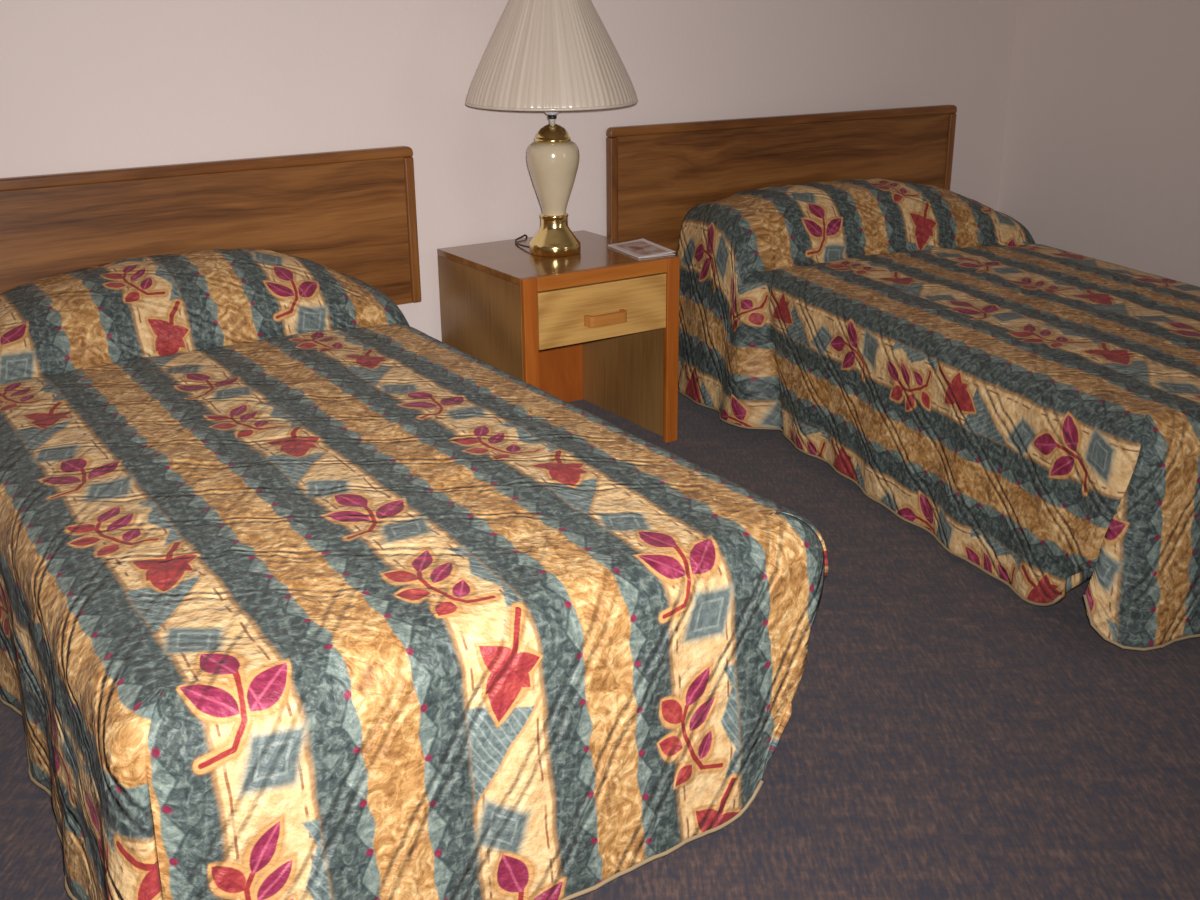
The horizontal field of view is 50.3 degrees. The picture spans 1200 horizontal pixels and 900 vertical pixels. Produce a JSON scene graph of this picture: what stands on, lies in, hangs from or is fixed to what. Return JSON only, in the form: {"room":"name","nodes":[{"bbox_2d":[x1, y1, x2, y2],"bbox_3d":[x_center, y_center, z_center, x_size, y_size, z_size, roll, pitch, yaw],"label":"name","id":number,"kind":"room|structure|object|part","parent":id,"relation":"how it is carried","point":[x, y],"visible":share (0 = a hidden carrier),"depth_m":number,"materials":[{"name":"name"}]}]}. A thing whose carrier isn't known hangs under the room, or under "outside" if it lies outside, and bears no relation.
{"room":"hotel room","nodes":[
{"label":"hotel room","id":0,"kind":"room"},
{"bbox_2d":[0,0,1017,341],"bbox_3d":[-0.936,-1.147,3.498,6.269,2.420,0.100,-13,24,-31],"label":"wall","id":1,"kind":"structure","parent":0,"point":[86,85],"depth_m":3.80,"materials":[{"name":"white paint"}]},
{"bbox_2d":[0,146,420,304],"bbox_3d":[-1.228,-0.518,3.429,1.610,0.467,0.034,-13,24,-31],"label":"headboard","id":2,"kind":"object","parent":1,"relation":"attached to","point":[352,213],"visible":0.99,"depth_m":3.51,"materials":[{"name":"brown wood"}]},
{"bbox_3d":[-1.230,-0.723,3.354,1.610,0.030,0.034,-13,24,-31],"label":"rail","id":3,"kind":"part","parent":2,"relation":"part of","materials":[{"name":"brown wood"}]},
{"bbox_3d":[-0.566,-0.658,3.837,0.030,0.437,0.034,-13,24,-31],"label":"rail","id":4,"kind":"part","parent":2,"relation":"part of","materials":[{"name":"brown wood"}]},
{"bbox_2d":[606,105,956,255],"bbox_3d":[0.674,-0.938,4.516,1.470,0.474,0.034,-11,23,-26],"label":"headboard","id":5,"kind":"object","parent":1,"relation":"attached to","point":[656,174],"visible":0.75,"depth_m":4.39,"materials":[{"name":"brown wood"}]},
{"bbox_3d":[0.040,-0.801,4.203,0.030,0.444,0.034,-11,23,-26],"label":"rail","id":6,"kind":"part","parent":5,"relation":"part of","materials":[{"name":"brown wood"}]},
{"bbox_3d":[0.673,-1.146,4.440,1.470,0.030,0.034,-11,23,-26],"label":"rail","id":7,"kind":"part","parent":5,"relation":"part of","materials":[{"name":"brown wood"}]},
{"bbox_3d":[1.309,-1.046,4.840,0.030,0.444,0.034,-11,23,-26],"label":"rail","id":8,"kind":"part","parent":5,"relation":"part of","materials":[{"name":"brown wood"}]},
{"bbox_2d":[0,391,1199,899],"bbox_3d":[0.440,0.748,1.964,6.269,0.100,5.100,-13,24,-31],"label":"floor","id":9,"kind":"structure","parent":0,"point":[948,734],"depth_m":2.35,"materials":[{"name":"carpet"}]},
{"bbox_2d":[437,230,679,442],"bbox_3d":[-0.119,-0.315,3.897,0.528,0.570,0.558,-13,24,-31],"label":"nightstand","id":10,"kind":"object","parent":9,"relation":"on","point":[598,325],"visible":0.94,"depth_m":3.75,"materials":[{"name":"brown wood"}]},
{"bbox_3d":[-0.346,-0.264,3.791,0.018,0.550,0.507,-13,24,-31],"label":"panel","id":11,"kind":"part","parent":10,"relation":"part of","materials":[{"name":"brown wood"}]},
{"bbox_2d":[466,0,637,256],"bbox_3d":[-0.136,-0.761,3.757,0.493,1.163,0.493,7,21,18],"label":"table lamp","id":12,"kind":"object","parent":10,"relation":"on","point":[551,57],"visible":1,"depth_m":3.49,"materials":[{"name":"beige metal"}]},
{"bbox_3d":[-0.237,-0.458,4.020,0.047,0.413,0.253,-2,20,-5],"label":"cord","id":13,"kind":"part","parent":12,"relation":"part of","materials":[{"name":"black plastic"}]},
{"bbox_3d":[-0.139,-1.151,3.614,0.491,0.327,0.491,-13,24,-31],"label":"lamp shade","id":14,"kind":"part","parent":12,"relation":"part of","materials":[{"name":"beige fabric"}]},
{"bbox_2d":[545,111,558,114],"bbox_3d":[-0.138,-0.998,3.670,0.042,0.072,0.042,-13,24,-31],"label":"socket","id":15,"kind":"object","parent":12,"relation":"attached to","point":[547,112],"depth_m":3.66,"materials":[{"name":"silver metal"}]},
{"bbox_3d":[-0.138,-0.999,3.670,0.494,0.008,0.494,-13,24,-31],"label":"shade trim","id":16,"kind":"part","parent":12,"relation":"part of","materials":[{"name":"beige fabric"}]},
{"bbox_3d":[-0.268,-0.384,4.115,0.491,0.550,0.011,-13,24,-31],"label":"panel","id":17,"kind":"part","parent":10,"relation":"part of","materials":[{"name":"brown wood"}]},
{"bbox_3d":[0.009,-0.496,3.619,0.439,0.040,0.018,-13,24,-31],"label":"rail","id":18,"kind":"part","parent":10,"relation":"part of","materials":[{"name":"orange wood"}]},
{"bbox_3d":[0.009,-0.398,3.656,0.434,0.162,0.016,-13,24,-31],"label":"drawer","id":19,"kind":"part","parent":10,"relation":"part of","materials":[{"name":"brown wood"}]},
{"bbox_3d":[0.019,-0.374,3.640,0.132,0.031,0.036,-13,24,-31],"label":"handle","id":20,"kind":"part","parent":10,"relation":"part of","materials":[{"name":"brown wood"}]},
{"bbox_3d":[0.081,-0.363,4.051,0.018,0.550,0.507,-13,24,-31],"label":"panel","id":21,"kind":"part","parent":10,"relation":"part of","materials":[{"name":"brown wood"}]},
{"bbox_2d":[608,238,675,257],"bbox_3d":[0.123,-0.604,3.830,0.120,0.012,0.212,-10,22,-23],"label":"leaflet","id":22,"kind":"object","parent":10,"relation":"on","point":[640,248],"visible":1,"depth_m":3.82,"materials":[{"name":"white paper"}]},
{"bbox_2d":[997,0,1199,286],"bbox_3d":[3.041,-1.021,3.064,0.100,2.420,5.000,-13,24,-31],"label":"wall","id":23,"kind":"structure","parent":0,"point":[1101,158],"depth_m":4.78,"materials":[{"name":"white paint"}]},
{"bbox_3d":[-0.670,0.177,2.749,0.950,0.447,1.945,-13,24,-31],"label":"bed","id":24,"kind":"object","parent":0,"visible":0},
{"bbox_2d":[0,249,827,899],"bbox_3d":[-0.623,0.076,2.663,1.301,0.666,2.169,-13,24,-31],"label":"bedspread","id":25,"kind":"object","parent":24,"relation":"on","point":[306,593],"visible":1,"depth_m":1.98,"materials":[{"name":"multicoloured fabric"}]},
{"bbox_3d":[1.186,-0.194,3.716,0.900,0.447,1.945,-8,22,-20],"label":"bed","id":26,"kind":"object","parent":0,"visible":0},
{"bbox_2d":[676,178,1199,650],"bbox_3d":[1.177,-0.292,3.601,1.268,0.680,2.139,-8,22,-20],"label":"bedspread","id":27,"kind":"object","parent":26,"relation":"on","point":[1026,406],"visible":0.97,"depth_m":3.26,"materials":[{"name":"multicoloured fabric"}]}
]}

